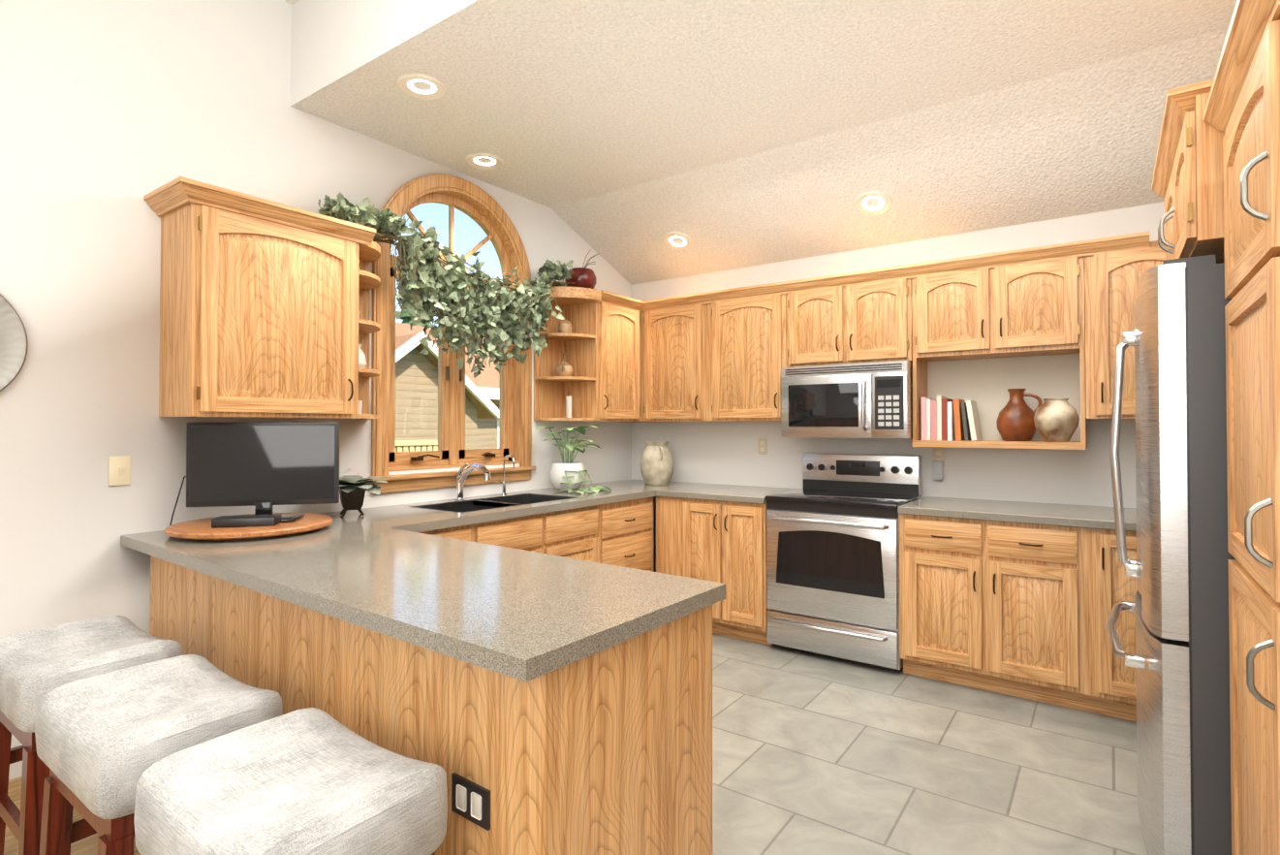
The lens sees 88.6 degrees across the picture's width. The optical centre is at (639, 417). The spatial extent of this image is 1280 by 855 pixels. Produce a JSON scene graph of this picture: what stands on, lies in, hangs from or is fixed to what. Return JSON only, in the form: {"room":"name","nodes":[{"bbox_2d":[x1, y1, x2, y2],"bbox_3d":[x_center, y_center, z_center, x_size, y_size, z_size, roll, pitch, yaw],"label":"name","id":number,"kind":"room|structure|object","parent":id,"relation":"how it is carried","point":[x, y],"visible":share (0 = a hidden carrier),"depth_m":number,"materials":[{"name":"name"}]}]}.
{"room":"kitchen","nodes":[
{"label":"kitchen","id":0,"kind":"room"},
{"bbox_2d":[3,804,141,854],"bbox_3d":[-1.885,1.376,0.825,2.288,0.050,2.799,-1,-1,36],"label":"floor","id":1,"kind":"structure","parent":0,"point":[87,845],"depth_m":2.10,"materials":[{"name":"brown wood"}]},
{"bbox_2d":[0,615,182,854],"bbox_3d":[-1.710,1.019,2.009,0.500,0.696,0.380,-1,-1,36],"label":"bar stool","id":2,"kind":"object","parent":1,"relation":"on","point":[37,665],"visible":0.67,"depth_m":1.88,"materials":[{"name":"fabric"}]},
{"bbox_2d":[34,654,282,854],"bbox_3d":[-1.187,1.014,1.623,0.500,0.696,0.380,-1,-1,36],"label":"bar stool","id":3,"kind":"object","parent":1,"relation":"on","point":[105,741],"visible":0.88,"depth_m":1.53,"materials":[{"name":"fabric"}]},
{"bbox_2d":[133,707,447,854],"bbox_3d":[-0.669,1.009,1.264,0.500,0.696,0.380,-1,-1,36],"label":"bar stool","id":4,"kind":"object","parent":1,"relation":"on","point":[311,781],"visible":1,"depth_m":1.21,"materials":[{"name":"fabric"}]},
{"bbox_2d":[283,0,299,6],"bbox_3d":[-1.005,-2.688,0.509,4.350,1.367,3.520,-1,-1,36],"label":"ceiling","id":5,"kind":"structure","parent":0,"point":[291,3],"depth_m":3.11,"materials":[{"name":"white paint"}]},
{"bbox_2d":[0,0,631,780],"bbox_3d":[-1.910,-0.946,2.916,0.150,4.750,6.120,-1,-1,36],"label":"wall","id":6,"kind":"structure","parent":0,"point":[112,112],"depth_m":2.59,"materials":[{"name":"white paint"}]},
{"bbox_2d":[0,293,28,391],"bbox_3d":[-2.334,-0.261,2.154,0.034,0.480,0.480,-1,-1,36],"label":"art","id":7,"kind":"object","parent":6,"relation":"attached to","point":[14,344],"visible":0.92,"depth_m":2.31,"materials":[{"name":"white ceramic"}]},
{"bbox_2d":[7,776,21,805],"bbox_3d":[-2.809,1.312,1.488,0.014,0.095,2.800,-1,-1,36],"label":"baseboard","id":8,"kind":"structure","parent":6,"relation":"attached to","point":[15,790],"depth_m":2.32,"materials":[{"name":"brown wood"}]},
{"bbox_2d":[108,455,130,485],"bbox_3d":[-2.040,0.207,2.576,0.015,0.115,0.070,-1,-1,36],"label":"switch plate","id":9,"kind":"object","parent":6,"relation":"attached to","point":[119,470],"visible":1,"depth_m":2.57,"materials":[{"name":"beige plastic"}]},
{"bbox_2d":[143,176,380,419],"bbox_3d":[-1.571,-0.447,2.945,0.360,0.893,0.991,-1,-1,36],"label":"upper cabinet","id":10,"kind":"object","parent":6,"relation":"attached to","point":[264,302],"visible":1,"depth_m":2.71,"materials":[{"name":"brown wood"}]},
{"bbox_2d":[358,311,367,413],"bbox_3d":[-1.408,-0.272,3.256,0.100,0.510,0.100,-1,-1,36],"label":"vases","id":11,"kind":"object","parent":10,"relation":"in","point":[361,359],"visible":0.17,"depth_m":3.24,"materials":[{"name":"white ceramic"}]},
{"bbox_2d":[317,192,573,377],"bbox_3d":[-0.946,-0.652,3.700,0.355,0.807,1.681,-1,-1,36],"label":"garland","id":12,"kind":"object","parent":10,"relation":"hanging from","point":[445,293],"visible":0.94,"depth_m":3.66,"materials":[{"name":"green plant"}]},
{"bbox_2d":[367,174,536,493],"bbox_3d":[-1.117,-0.517,3.967,0.190,1.840,1.200,-1,-1,36],"label":"window unit","id":13,"kind":"structure","parent":6,"relation":"in","point":[484,210],"depth_m":3.93,"materials":[{"name":"brown wood"}]},
{"bbox_2d":[533,286,642,421],"bbox_3d":[-0.358,-0.425,4.639,0.359,0.893,0.780,-1,-1,36],"label":"upper cabinet","id":14,"kind":"object","parent":6,"relation":"attached to","point":[604,346],"depth_m":4.60,"materials":[{"name":"brown wood"}]},
{"bbox_2d":[554,352,573,375],"bbox_3d":[-0.525,-0.365,4.481,0.140,0.168,0.159,-1,-1,36],"label":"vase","id":15,"kind":"object","parent":14,"relation":"in","point":[563,368],"visible":0.92,"depth_m":4.45,"materials":[{"name":"brown ceramic"}]},
{"bbox_2d":[558,314,572,333],"bbox_3d":[-0.520,-0.632,4.499,0.103,0.122,0.122,-1,-1,36],"label":"jar","id":16,"kind":"object","parent":14,"relation":"in","point":[565,326],"visible":0.73,"depth_m":4.47,"materials":[{"name":"beige ceramic"}]},
{"bbox_2d":[565,396,571,417],"bbox_3d":[-0.483,-0.075,4.469,0.030,0.149,0.025,-1,-1,36],"label":"stone block","id":17,"kind":"object","parent":14,"relation":"in","point":[568,406],"visible":0.96,"depth_m":4.46,"materials":[{"name":"white stone"}]},
{"bbox_2d":[565,249,599,288],"bbox_3d":[-0.400,-1.020,4.599,0.225,0.296,0.249,-1,-1,36],"label":"pot","id":18,"kind":"object","parent":14,"relation":"on","point":[583,277],"visible":0.71,"depth_m":4.50,"materials":[{"name":"ceramic"}]},
{"bbox_2d":[290,0,432,85],"bbox_3d":[0.054,-2.469,1.987,4.350,1.730,0.120,-1,-1,36],"label":"wall","id":19,"kind":"structure","parent":0,"point":[324,32],"depth_m":2.92,"materials":[{"name":"white paint"}]},
{"bbox_2d":[290,0,1237,284],"bbox_3d":[0.834,-1.344,3.061,4.350,0.490,2.800,-1,-1,36],"label":"ceiling","id":20,"kind":"structure","parent":0,"point":[622,138],"depth_m":3.10,"materials":[{"name":"white paint"}]},
{"bbox_2d":[397,72,446,99],"bbox_3d":[-0.978,-1.487,2.946,0.212,0.016,0.212,-1,-1,36],"label":"recessed light","id":21,"kind":"object","parent":20,"relation":"in","point":[437,90],"visible":0.98,"depth_m":2.94,"materials":[{"name":"beige metal"}]},
{"bbox_2d":[466,153,503,169],"bbox_3d":[-0.892,-1.476,3.770,0.212,0.016,0.212,-1,-1,36],"label":"recessed light","id":22,"kind":"object","parent":20,"relation":"in","point":[495,163],"visible":1,"depth_m":3.77,"materials":[{"name":"beige metal"}]},
{"bbox_2d":[662,231,692,249],"bbox_3d":[0.268,-1.247,4.632,0.212,0.085,0.200,-1,-1,36],"label":"recessed light","id":23,"kind":"object","parent":20,"relation":"in","point":[687,243],"visible":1,"depth_m":4.63,"materials":[{"name":"beige metal"}]},
{"bbox_2d":[853,190,892,215],"bbox_3d":[1.366,-1.258,3.846,0.212,0.085,0.200,-1,-1,36],"label":"recessed light","id":24,"kind":"object","parent":20,"relation":"in","point":[883,206],"visible":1,"depth_m":3.84,"materials":[{"name":"beige metal"}]},
{"bbox_2d":[631,201,1164,571],"bbox_3d":[1.663,-0.928,4.215,4.450,4.750,0.150,-1,-1,36],"label":"wall","id":25,"kind":"structure","parent":0,"point":[722,452],"depth_m":4.04,"materials":[{"name":"white paint"}]},
{"bbox_2d":[757,437,767,454],"bbox_3d":[0.872,0.200,4.666,0.070,0.115,0.009,-1,-1,36],"label":"electrical outlet","id":26,"kind":"object","parent":25,"relation":"attached to","point":[762,446],"visible":1,"depth_m":4.66,"materials":[{"name":"beige plastic"}]},
{"bbox_2d":[642,231,1164,449],"bbox_3d":[1.514,-0.355,3.999,4.149,1.048,0.360,-1,-1,36],"label":"upper cabinet","id":27,"kind":"object","parent":25,"relation":"attached to","point":[985,331],"depth_m":3.81,"materials":[{"name":"brown wood"}]},
{"bbox_2d":[780,360,912,437],"bbox_3d":[1.306,-0.102,4.085,0.763,0.443,0.454,-1,-1,36],"label":"over-the-range microwave","id":28,"kind":"object","parent":27,"relation":"attached to","point":[862,400],"visible":0.98,"depth_m":3.92,"materials":[{"name":"silver metal"}]},
{"bbox_2d":[920,395,981,440],"bbox_3d":[1.805,0.001,3.806,0.292,0.255,0.172,-1,-1,36],"label":"books","id":29,"kind":"object","parent":27,"relation":"in","point":[944,418],"visible":1,"depth_m":3.75,"materials":[{"name":"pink paper"}]},
{"bbox_2d":[996,388,1042,440],"bbox_3d":[2.093,-0.018,3.624,0.222,0.287,0.200,-1,-1,36],"label":"jug","id":30,"kind":"object","parent":27,"relation":"in","point":[1014,421],"visible":0.98,"depth_m":3.57,"materials":[{"name":"brown ceramic"}]},
{"bbox_2d":[1033,398,1079,441],"bbox_3d":[2.177,0.011,3.434,0.200,0.225,0.200,-1,-1,36],"label":"vase","id":31,"kind":"object","parent":27,"relation":"in","point":[1055,420],"visible":1,"depth_m":3.37,"materials":[{"name":"beige ceramic"}]},
{"bbox_2d":[932,447,944,479],"bbox_3d":[1.804,0.276,3.974,0.070,0.195,0.049,-1,-1,36],"label":"electrical outlet","id":32,"kind":"object","parent":25,"relation":"attached to","point":[938,459],"visible":1,"depth_m":3.96,"materials":[{"name":"beige plastic"}]},
{"bbox_2d":[712,632,1149,854],"bbox_3d":[-0.161,1.387,1.633,4.150,0.050,6.120,-1,-1,36],"label":"floor","id":33,"kind":"structure","parent":0,"point":[814,753],"depth_m":2.59,"materials":[{"name":"beige tile"}]},
{"bbox_2d":[149,555,712,854],"bbox_3d":[-0.879,0.932,2.183,2.230,0.874,0.684,-1,-1,36],"label":"base cabinet","id":34,"kind":"object","parent":33,"relation":"on","point":[608,751],"visible":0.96,"depth_m":1.53,"materials":[{"name":"brown wood"}]},
{"bbox_2d":[162,524,725,682],"bbox_3d":[-0.626,0.471,1.976,1.628,0.040,0.784,-1,-1,36],"label":"countertop","id":35,"kind":"structure","parent":34,"relation":"on","point":[516,613],"depth_m":1.71,"materials":[{"name":"stone"}]},
{"bbox_2d":[418,523,476,541],"bbox_3d":[-1.216,0.945,3.162,0.660,0.874,0.470,-1,-1,36],"label":"base cabinet","id":36,"kind":"object","parent":33,"relation":"on","point":[468,532],"depth_m":3.11,"materials":[{"name":"brown wood"}]},
{"bbox_2d":[120,485,655,559],"bbox_3d":[-0.968,0.492,3.498,0.679,0.040,2.744,-1,-1,36],"label":"countertop","id":37,"kind":"structure","parent":36,"relation":"on","point":[153,543],"depth_m":3.17,"materials":[{"name":"stone"}]},
{"bbox_2d":[164,512,332,539],"bbox_3d":[-1.580,0.442,2.680,0.586,0.036,0.586,-1,-1,36],"label":"turntable","id":38,"kind":"object","parent":37,"relation":"on","point":[199,529],"visible":0.75,"depth_m":2.50,"materials":[{"name":"brown wood"}]},
{"bbox_2d":[169,422,339,527],"bbox_3d":[-1.595,0.238,2.741,0.458,0.439,0.494,-1,-1,36],"label":"tv","id":39,"kind":"object","parent":38,"relation":"on","point":[263,468],"visible":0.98,"depth_m":2.72,"materials":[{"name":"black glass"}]},
{"bbox_2d":[339,468,388,516],"bbox_3d":[-1.382,0.355,3.144,0.340,0.223,0.342,-1,-1,36],"label":"plant","id":40,"kind":"object","parent":37,"relation":"on","point":[353,488],"visible":0.94,"depth_m":3.11,"materials":[{"name":"green plant"}]},
{"bbox_2d":[454,462,490,499],"bbox_3d":[-0.962,0.365,3.769,0.282,0.222,0.055,-1,-1,36],"label":"faucet","id":41,"kind":"object","parent":37,"relation":"on","point":[462,473],"visible":1,"depth_m":3.79,"materials":[{"name":"silver metal"}]},
{"bbox_2d":[409,493,576,512],"bbox_3d":[-0.800,0.572,3.725,0.429,0.195,0.879,-1,-1,36],"label":"double sink","id":42,"kind":"object","parent":37,"relation":"in","point":[473,505],"visible":0.21,"depth_m":3.81,"materials":[{"name":"black metal"}]},
{"bbox_2d":[497,454,514,495],"bbox_3d":[-0.833,0.355,4.089,0.115,0.250,0.071,-1,-1,36],"label":"filter faucet","id":43,"kind":"object","parent":37,"relation":"on","point":[503,492],"visible":1,"depth_m":4.11,"materials":[{"name":"silver metal"}]},
{"bbox_2d":[534,425,610,494],"bbox_3d":[-0.430,0.268,4.367,0.450,0.431,0.597,-1,-1,36],"label":"pothos plant","id":44,"kind":"object","parent":37,"relation":"on","point":[568,476],"visible":1,"depth_m":4.33,"materials":[{"name":"green plant"}]},
{"bbox_2d":[482,538,581,559],"bbox_3d":[-0.844,1.090,3.749,0.579,0.600,0.920,-1,-1,36],"label":"base cabinet","id":45,"kind":"object","parent":33,"relation":"on","point":[552,548],"depth_m":3.57,"materials":[{"name":"brown wood"}]},
{"bbox_2d":[511,496,653,571],"bbox_3d":[-0.354,0.962,4.366,0.660,0.874,0.667,-1,-1,36],"label":"base cabinet","id":46,"kind":"object","parent":33,"relation":"on","point":[619,533],"depth_m":4.00,"materials":[{"name":"brown wood"}]},
{"bbox_2d":[765,452,921,669],"bbox_3d":[1.234,0.796,3.973,0.763,1.135,0.698,-1,-1,36],"label":"range","id":47,"kind":"object","parent":33,"relation":"on","point":[832,556],"visible":1,"depth_m":3.77,"materials":[{"name":"silver metal"}]},
{"bbox_2d":[655,496,1137,720],"bbox_3d":[1.691,0.952,3.662,3.489,0.874,0.672,-1,-1,36],"label":"base cabinet","id":48,"kind":"object","parent":33,"relation":"on","point":[1019,609],"visible":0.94,"depth_m":3.29,"materials":[{"name":"brown wood"}]},
{"bbox_2d":[582,478,799,503],"bbox_3d":[0.339,0.508,4.650,1.465,0.040,0.649,-1,-1,36],"label":"countertop","id":49,"kind":"structure","parent":48,"relation":"on","point":[727,492],"depth_m":4.42,"materials":[{"name":"stone"}]},
{"bbox_2d":[639,440,673,485],"bbox_3d":[0.123,0.330,4.838,0.249,0.318,0.248,-1,-1,36],"label":"crock","id":50,"kind":"object","parent":49,"relation":"on","point":[656,463],"visible":1,"depth_m":4.75,"materials":[{"name":"beige ceramic"}]},
{"bbox_2d":[897,496,1136,530],"bbox_3d":[2.341,0.488,3.218,1.908,0.040,0.649,-1,-1,36],"label":"countertop","id":51,"kind":"structure","parent":48,"relation":"on","point":[1077,515],"depth_m":3.34,"materials":[{"name":"stone"}]},
{"bbox_2d":[1105,254,1236,854],"bbox_3d":[2.009,0.452,1.999,0.970,1.790,0.910,-1,-1,36],"label":"fridge","id":52,"kind":"object","parent":33,"relation":"on","point":[1178,570],"visible":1,"depth_m":1.81,"materials":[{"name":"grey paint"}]},
{"bbox_2d":[1202,0,1279,854],"bbox_3d":[1.638,0.262,1.260,0.769,2.190,0.722,-1,-1,36],"label":"pantry","id":53,"kind":"object","parent":33,"relation":"on","point":[1242,109],"visible":0.98,"depth_m":1.42,"materials":[{"name":"brown wood"}]},
{"bbox_3d":[1.587,-0.980,0.414,0.150,4.750,6.120,-1,-1,36],"label":"wall","id":54,"kind":"structure","parent":0,"visible":0},
{"bbox_2d":[1151,79,1224,263],"bbox_3d":[2.085,-0.702,1.960,0.842,0.435,0.910,-1,-1,36],"label":"upper cabinet","id":55,"kind":"object","parent":54,"relation":"attached to","point":[1187,184],"visible":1,"depth_m":1.83,"materials":[{"name":"brown wood"}]},
{"label":"outside","id":56,"kind":"structure","parent":0,"visible":0},
{"bbox_3d":[-18.432,2.416,31.345,59.840,0.100,90.000,-1,-1,36],"label":"ground","id":57,"kind":"structure","parent":56,"visible":0},
{"bbox_2d":[394,439,437,451],"bbox_3d":[-2.773,1.157,7.877,0.080,1.780,1.070,-1,-1,36],"label":"fence","id":58,"kind":"object","parent":57,"relation":"on","point":[418,444],"depth_m":7.93,"materials":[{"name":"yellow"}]},
{"bbox_2d":[395,331,499,449],"bbox_3d":[-6.081,0.334,12.820,5.920,3.560,3.500,-1,-1,36],"label":"house","id":59,"kind":"structure","parent":57,"relation":"on","point":[419,401],"depth_m":11.44,"materials":[{"name":"grey wood"}]},
{"bbox_2d":[395,321,499,448],"bbox_3d":[-2.546,-0.028,20.748,7.050,4.500,13.400,-1,-1,36],"label":"house","id":60,"kind":"structure","parent":57,"relation":"on","point":[488,373],"depth_m":14.63,"materials":[{"name":"grey"}]},
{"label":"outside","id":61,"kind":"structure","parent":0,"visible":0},
{"bbox_2d":[399,295,484,335],"bbox_3d":[-9.912,-2.566,29.005,12.900,8.000,16.400,-1,-1,36],"label":"tree","id":62,"kind":"object","parent":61,"point":[404,314],"depth_m":23.66,"materials":[{"name":"green plant"}]}
]}

